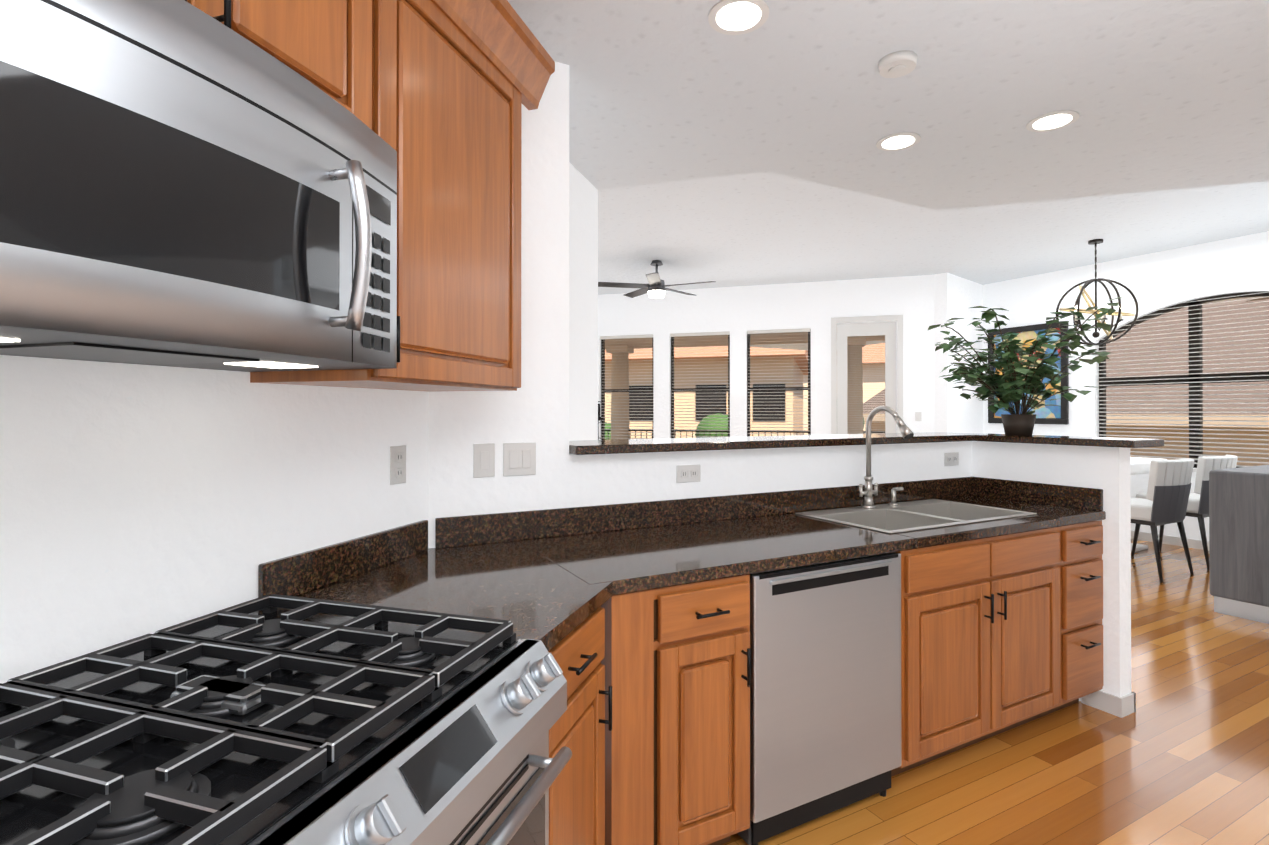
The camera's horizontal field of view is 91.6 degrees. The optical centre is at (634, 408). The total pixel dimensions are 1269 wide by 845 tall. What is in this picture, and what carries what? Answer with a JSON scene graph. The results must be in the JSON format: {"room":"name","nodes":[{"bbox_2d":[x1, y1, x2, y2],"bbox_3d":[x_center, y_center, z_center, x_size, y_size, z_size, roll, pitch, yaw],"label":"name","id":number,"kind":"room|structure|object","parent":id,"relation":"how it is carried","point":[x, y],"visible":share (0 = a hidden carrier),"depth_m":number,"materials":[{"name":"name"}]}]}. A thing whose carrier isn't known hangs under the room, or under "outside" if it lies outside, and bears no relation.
{"room":"kitchen","nodes":[
{"label":"kitchen","id":0,"kind":"room"},
{"bbox_2d":[0,163,597,683],"bbox_3d":[-1.079,-0.146,1.136,0.200,3.040,5.200,0,0,17],"label":"wall","id":1,"kind":"structure","parent":0,"point":[136,501],"depth_m":1.27,"materials":[{"name":"paint"}]},
{"bbox_2d":[185,0,376,133],"bbox_3d":[-0.836,-0.781,0.985,0.347,0.473,0.800,0,0,17],"label":"upper cabinet","id":2,"kind":"object","parent":1,"relation":"attached to","point":[332,44],"depth_m":1.18,"materials":[{"name":"brown wood"}]},
{"bbox_2d":[0,0,396,371],"bbox_3d":[-0.752,-0.312,0.957,0.523,0.459,0.796,0,0,17],"label":"microwave","id":3,"kind":"object","parent":2,"relation":"attached to","point":[184,184],"visible":1,"depth_m":0.82,"materials":[{"name":"silver metal"}]},
{"bbox_2d":[250,0,528,391],"bbox_3d":[-0.618,-0.537,1.687,0.347,0.955,0.669,0,0,17],"label":"upper cabinet","id":4,"kind":"object","parent":1,"relation":"attached to","point":[435,94],"depth_m":1.58,"materials":[{"name":"brown wood"}]},
{"bbox_2d":[390,445,405,484],"bbox_3d":[-0.729,0.172,1.908,0.009,0.118,0.075,0,0,17],"label":"outlet","id":5,"kind":"object","parent":1,"relation":"attached to","point":[397,464],"visible":1,"depth_m":1.90,"materials":[{"name":"white plastic"}]},
{"bbox_2d":[429,61,568,547],"bbox_3d":[-0.597,-0.141,2.193,0.722,3.040,0.150,0,0,-28],"label":"wall pier","id":6,"kind":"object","parent":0,"point":[534,407],"visible":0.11,"depth_m":2.23,"materials":[{"name":"paint"}]},
{"bbox_2d":[473,443,494,477],"bbox_3d":[-0.521,0.178,2.142,0.075,0.118,0.008,0,0,-28],"label":"light switch","id":7,"kind":"object","parent":6,"relation":"attached to","point":[483,459],"visible":1,"depth_m":2.14,"materials":[{"name":"white plastic"}]},
{"bbox_2d":[503,442,535,475],"bbox_3d":[-0.409,0.179,2.201,0.122,0.118,0.008,0,0,-28],"label":"double light switch","id":8,"kind":"object","parent":6,"relation":"attached to","point":[519,459],"visible":1,"depth_m":2.20,"materials":[{"name":"white plastic"}]},
{"bbox_2d":[598,275,933,439],"bbox_3d":[1.575,-0.115,8.244,4.760,3.040,0.150,0,0,17],"label":"wall","id":9,"kind":"structure","parent":0,"point":[738,312],"depth_m":8.05,"materials":[{"name":"paint"}]},
{"bbox_2d":[601,338,652,439],"bbox_3d":[-0.089,-0.247,8.786,0.800,1.590,0.060,0,0,17],"label":"window","id":10,"kind":"structure","parent":9,"relation":"in","point":[603,390],"depth_m":8.87,"materials":[{"name":"brown metal"}]},
{"bbox_2d":[600,334,652,438],"bbox_3d":[-0.108,-0.270,8.724,0.788,1.543,0.050,0,0,17],"label":"window blinds","id":11,"kind":"object","parent":10,"relation":"attached to","point":[627,336],"visible":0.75,"depth_m":8.69,"materials":[{"name":"white"}]},
{"bbox_2d":[671,335,729,437],"bbox_3d":[0.909,-0.248,8.477,0.830,1.590,0.060,0,0,17],"label":"window","id":12,"kind":"structure","parent":9,"relation":"in","point":[672,377],"depth_m":8.51,"materials":[{"name":"brown metal"}]},
{"bbox_2d":[670,331,729,436],"bbox_3d":[0.890,-0.271,8.415,0.818,1.543,0.050,0,0,17],"label":"window blinds","id":13,"kind":"object","parent":12,"relation":"attached to","point":[699,334],"visible":0.79,"depth_m":8.40,"materials":[{"name":"white"}]},
{"bbox_2d":[747,329,810,435],"bbox_3d":[1.908,-0.250,8.167,0.820,1.590,0.060,0,0,17],"label":"window","id":14,"kind":"structure","parent":9,"relation":"in","point":[808,388],"depth_m":8.13,"materials":[{"name":"brown metal"}]},
{"bbox_2d":[747,328,809,434],"bbox_3d":[1.888,-0.273,8.105,0.808,1.543,0.050,0,0,17],"label":"window blinds","id":15,"kind":"object","parent":14,"relation":"attached to","point":[778,331],"visible":0.92,"depth_m":8.09,"materials":[{"name":"white"}]},
{"bbox_2d":[848,337,884,431],"bbox_3d":[2.935,0.128,7.816,0.442,2.072,0.018,0,0,17],"label":"door blinds","id":16,"kind":"object","parent":9,"relation":"attached to","point":[866,389],"visible":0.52,"depth_m":7.81,"materials":[{"name":"white plastic"}]},
{"bbox_2d":[831,314,902,433],"bbox_3d":[2.925,0.118,7.783,0.850,2.570,0.112,0,0,17],"label":"door frame","id":17,"kind":"structure","parent":9,"relation":"attached to","point":[840,333],"depth_m":7.78,"materials":[{"name":"white wood"}]},
{"bbox_2d":[915,412,921,420],"bbox_3d":[3.481,0.093,7.568,0.075,0.118,0.008,0,0,17],"label":"light switch","id":18,"kind":"object","parent":9,"relation":"attached to","point":[918,416],"visible":1,"depth_m":7.56,"materials":[{"name":"white plastic"}]},
{"bbox_2d":[569,441,972,507],"bbox_3d":[0.816,0.777,2.934,2.473,1.210,0.150,0,0,-28],"label":"wall","id":19,"kind":"structure","parent":0,"point":[603,479],"depth_m":2.69,"materials":[{"name":"paint"}]},
{"bbox_2d":[676,464,700,482],"bbox_3d":[0.223,0.265,2.533,0.118,0.072,0.009,0,0,-28],"label":"outlet","id":20,"kind":"object","parent":19,"relation":"attached to","point":[687,473],"visible":1,"depth_m":2.53,"materials":[{"name":"white plastic"}]},
{"bbox_2d":[569,432,1163,454],"bbox_3d":[0.999,0.152,2.694,2.566,0.033,1.130,0,0,-28],"label":"bar","id":21,"kind":"object","parent":19,"relation":"on","point":[588,447],"visible":0.88,"depth_m":2.76,"materials":[{"name":"black stone"}]},
{"bbox_2d":[927,297,1121,435],"bbox_3d":[2.001,-0.200,3.235,0.808,0.676,0.800,0,0,-28],"label":"plant","id":22,"kind":"object","parent":21,"relation":"on","point":[1010,385],"visible":1,"depth_m":3.16,"materials":[{"name":"green plant"}]},
{"bbox_2d":[944,452,958,465],"bbox_3d":[1.704,0.269,3.313,0.118,0.072,0.009,0,0,-28],"label":"outlet","id":23,"kind":"object","parent":19,"relation":"attached to","point":[951,458],"visible":1,"depth_m":3.31,"materials":[{"name":"white plastic"}]},
{"bbox_2d":[507,0,1268,209],"bbox_3d":[0.168,-1.473,1.546,11.028,0.378,6.881,0,0,-28],"label":"ceiling","id":24,"kind":"structure","parent":0,"point":[1158,95],"depth_m":2.51,"materials":[{"name":"paint"}]},
{"bbox_2d":[708,0,768,34],"bbox_3d":[0.338,-1.278,2.007,0.196,0.007,0.196,0,0,-28],"label":"recessed light","id":25,"kind":"object","parent":24,"relation":"in","point":[733,17],"visible":1,"depth_m":2.00,"materials":[{"name":"white plastic"}]},
{"bbox_2d":[878,50,917,77],"bbox_3d":[0.968,-1.263,2.271,0.136,0.036,0.136,0,0,-28],"label":"smoke detector","id":26,"kind":"object","parent":24,"relation":"attached to","point":[897,64],"visible":1,"depth_m":2.24,"materials":[{"name":"white plastic"}]},
{"bbox_2d":[876,132,920,150],"bbox_3d":[1.258,-1.274,2.944,0.196,0.007,0.196,0,0,-28],"label":"recessed light","id":27,"kind":"object","parent":24,"relation":"in","point":[898,141],"visible":1,"depth_m":2.93,"materials":[{"name":"white plastic"}]},
{"bbox_2d":[1026,110,1078,131],"bbox_3d":[1.853,-1.275,2.737,0.196,0.007,0.196,0,0,-28],"label":"recessed light","id":28,"kind":"object","parent":24,"relation":"in","point":[1051,121],"visible":1,"depth_m":2.73,"materials":[{"name":"white plastic"}]},
{"bbox_2d":[598,171,1268,349],"bbox_3d":[1.152,-1.749,5.015,18.000,0.200,17.500,0,0,-28],"label":"ceiling","id":29,"kind":"structure","parent":0,"point":[757,228],"depth_m":5.72,"materials":[{"name":"paint"}]},
{"bbox_2d":[598,260,715,298],"bbox_3d":[0.222,-1.440,6.875,1.292,0.400,1.243,0,0,-28],"label":"ceiling fan","id":30,"kind":"object","parent":29,"relation":"hanging from","point":[655,287],"visible":1,"depth_m":6.77,"materials":[{"name":"grey metal"}]},
{"bbox_2d":[1056,239,1138,344],"bbox_3d":[4.499,-1.132,6.018,0.650,1.024,0.593,0,0,-28],"label":"orb chandelier","id":31,"kind":"object","parent":29,"relation":"hanging from","point":[1096,334],"visible":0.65,"depth_m":5.97,"materials":[{"name":"brown metal"}]},
{"bbox_2d":[934,273,982,432],"bbox_3d":[4.161,-0.116,7.856,1.214,3.040,0.150,0,0,-41],"label":"wall jog","id":32,"kind":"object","parent":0,"point":[956,297],"visible":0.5,"depth_m":7.57,"materials":[{"name":"paint"}]},
{"bbox_2d":[722,539,1268,844],"bbox_3d":[1.152,1.451,5.001,18.000,0.120,17.500,0,0,-28],"label":"floor","id":33,"kind":"structure","parent":0,"point":[1180,756],"depth_m":2.38,"materials":[{"name":"brown wood"}]},
{"bbox_2d":[0,594,571,844],"bbox_3d":[-0.590,0.894,0.938,0.786,0.958,0.770,0,0,17],"label":"stove","id":34,"kind":"object","parent":33,"relation":"on","point":[263,720],"visible":1,"depth_m":0.88,"materials":[{"name":"silver metal"}]},
{"bbox_2d":[548,606,611,844],"bbox_3d":[-0.473,0.940,1.539,0.709,0.872,0.441,0,0,17],"label":"base cabinet","id":35,"kind":"object","parent":33,"relation":"on","point":[577,801],"visible":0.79,"depth_m":1.43,"materials":[{"name":"brown wood"}]},
{"bbox_2d":[258,476,1105,650],"bbox_3d":[0.267,0.429,1.095,4.954,0.139,2.589,0,0,-28],"label":"countertop","id":36,"kind":"structure","parent":35,"relation":"on","point":[550,579],"depth_m":2.02,"materials":[{"name":"black stone"}]},
{"bbox_2d":[859,406,913,508],"bbox_3d":[1.200,0.223,2.824,0.250,0.476,0.271,0,0,-28],"label":"faucet","id":37,"kind":"object","parent":36,"relation":"on","point":[906,433],"visible":1,"depth_m":2.87,"materials":[{"name":"silver metal"}]},
{"bbox_2d":[795,499,1036,533],"bbox_3d":[1.249,0.561,2.739,0.940,0.200,0.510,0,0,-28],"label":"sink","id":38,"kind":"object","parent":36,"relation":"in","point":[913,515],"visible":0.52,"depth_m":2.81,"materials":[{"name":"silver metal"}]},
{"bbox_2d":[598,401,604,439],"bbox_3d":[-0.500,0.650,8.470,0.260,1.513,0.260,0,0,17],"label":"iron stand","id":39,"kind":"object","parent":33,"relation":"on","point":[599,417],"visible":0.33,"depth_m":8.45,"materials":[{"name":"black metal"}]},
{"bbox_2d":[601,574,749,844],"bbox_3d":[0.002,0.942,2.045,0.468,0.872,0.654,0,0,-28],"label":"base cabinet","id":40,"kind":"object","parent":33,"relation":"on","point":[676,661],"depth_m":1.75,"materials":[{"name":"brown wood"}]},
{"bbox_2d":[737,552,901,844],"bbox_3d":[0.513,0.945,2.299,0.658,0.868,0.630,0,0,-28],"label":"dishwasher","id":41,"kind":"object","parent":33,"relation":"on","point":[825,688],"visible":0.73,"depth_m":2.01,"materials":[{"name":"silver metal"}]},
{"bbox_2d":[891,547,924,776],"bbox_3d":[0.510,0.943,2.312,0.820,0.872,0.654,0,0,-28],"label":"base cabinet","id":42,"kind":"object","parent":33,"relation":"on","point":[913,560],"depth_m":2.20,"materials":[{"name":"brown wood"}]},
{"bbox_2d":[925,525,1072,762],"bbox_3d":[1.258,0.945,2.706,1.023,0.872,0.654,0,0,-28],"label":"base cabinet","id":43,"kind":"object","parent":33,"relation":"on","point":[1001,634],"depth_m":2.43,"materials":[{"name":"brown wood"}]},
{"bbox_2d":[1073,520,1103,703],"bbox_3d":[1.824,0.946,3.004,0.397,0.872,0.654,0,0,-28],"label":"base cabinet","id":44,"kind":"object","parent":33,"relation":"on","point":[1088,673],"depth_m":2.73,"materials":[{"name":"brown wood"}]},
{"bbox_2d":[1130,457,1166,551],"bbox_3d":[4.348,0.946,6.189,1.700,0.900,1.000,0,0,-28],"label":"dining table","id":45,"kind":"object","parent":33,"relation":"on","point":[1139,465],"visible":0.1,"depth_m":5.93,"materials":[{"name":"white"}]},
{"bbox_2d":[1130,458,1193,582],"bbox_3d":[4.345,0.904,5.293,0.603,0.981,0.644,0,0,-28],"label":"chair","id":46,"kind":"object","parent":33,"relation":"on","point":[1165,502],"visible":0.79,"depth_m":5.00,"materials":[{"name":"white fabric"}]},
{"bbox_2d":[1131,454,1237,569],"bbox_3d":[5.088,0.906,5.684,0.603,0.981,0.644,0,0,-28],"label":"chair","id":47,"kind":"object","parent":33,"relation":"on","point":[1198,505],"visible":0.5,"depth_m":5.38,"materials":[{"name":"white fabric"}]},
{"bbox_2d":[1209,465,1268,623],"bbox_3d":[4.776,0.903,4.399,1.650,0.970,0.545,0,0,-28],"label":"kitchen island","id":48,"kind":"object","parent":33,"relation":"on","point":[1239,538],"visible":1,"depth_m":4.09,"materials":[{"name":"grey wood"}]},
{"bbox_2d":[973,441,1130,701],"bbox_3d":[2.067,0.778,3.106,0.100,1.210,0.690,0,0,-28],"label":"wall","id":49,"kind":"structure","parent":0,"point":[1107,469],"depth_m":2.82,"materials":[{"name":"paint"}]},
{"bbox_2d":[1081,690,1135,717],"bbox_3d":[2.030,1.341,3.174,0.124,0.085,0.872,0,0,-28],"label":"baseboard return","id":50,"kind":"object","parent":49,"relation":"attached to","point":[1123,706],"visible":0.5,"depth_m":2.80,"materials":[{"name":"white wood"}]},
{"bbox_2d":[983,231,1268,540],"bbox_3d":[5.528,-0.122,6.549,0.180,3.040,4.050,0,0,-28],"label":"wall","id":51,"kind":"structure","parent":0,"point":[1154,282],"depth_m":6.71,"materials":[{"name":"paint"}]},
{"bbox_2d":[988,323,1068,424],"bbox_3d":[4.835,-0.422,7.621,0.043,1.210,0.950,0,0,-28],"label":"picture frame","id":52,"kind":"object","parent":51,"relation":"attached to","point":[1059,414],"visible":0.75,"depth_m":7.43,"materials":[{"name":"black"}]},
{"bbox_2d":[1131,530,1208,550],"bbox_3d":[5.450,1.353,6.484,0.012,0.090,3.680,0,0,-28],"label":"baseboard","id":53,"kind":"structure","parent":51,"relation":"attached to","point":[1175,541],"depth_m":6.33,"materials":[{"name":"white wood"}]},
{"bbox_2d":[1099,291,1268,467],"bbox_3d":[5.813,-0.265,6.050,0.060,1.721,2.200,0,0,-28],"label":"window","id":54,"kind":"structure","parent":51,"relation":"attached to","point":[1194,315],"depth_m":6.26,"materials":[{"name":"brown metal"}]},
{"bbox_2d":[1097,292,1268,466],"bbox_3d":[5.756,-0.271,6.020,0.048,1.647,2.180,0,0,-28],"label":"window blinds","id":55,"kind":"object","parent":54,"relation":"attached to","point":[1190,390],"visible":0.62,"depth_m":6.23,"materials":[{"name":"white plastic"}]},
{"label":"outside","id":56,"kind":"structure","parent":0,"visible":0},
{"bbox_2d":[605,332,884,439],"bbox_3d":[1.344,0.024,10.095,6.120,3.020,3.249,0,0,17],"label":"patio","id":57,"kind":"structure","parent":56,"point":[620,374],"depth_m":10.96,"materials":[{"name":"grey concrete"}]},
{"bbox_3d":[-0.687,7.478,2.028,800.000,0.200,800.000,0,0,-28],"label":"ground","id":58,"kind":"structure","parent":56,"visible":0},
{"bbox_2d":[605,413,864,439],"bbox_3d":[2.943,3.557,20.937,9.413,7.810,1.794,0,0,4],"label":"trees","id":59,"kind":"object","parent":58,"relation":"on","point":[718,424],"visible":0.1,"depth_m":20.35,"materials":[{"name":"green plant"}]},
{"bbox_2d":[605,343,884,437],"bbox_3d":[1.542,0.674,46.387,40.000,13.800,40.000,0,0,17],"label":"building","id":60,"kind":"structure","parent":58,"relation":"on","point":[708,359],"depth_m":26.15,"materials":[{"name":"paint"}]},
{"bbox_2d":[863,299,1268,465],"bbox_3d":[20.363,1.957,19.919,15.500,11.000,21.000,0,0,-28],"label":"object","id":61,"kind":"object","parent":58,"relation":"on","point":[1175,313],"visible":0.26,"depth_m":17.60,"materials":[{"name":"paint"}]},
{"bbox_2d":[1178,297,1268,309],"bbox_3d":[65.569,-2.151,321.737,637.322,117.290,229.013,0,0,17],"label":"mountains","id":62,"kind":"structure","parent":58,"relation":"on","point":[1256,299],"depth_m":178.67,"materials":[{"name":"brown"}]}
]}

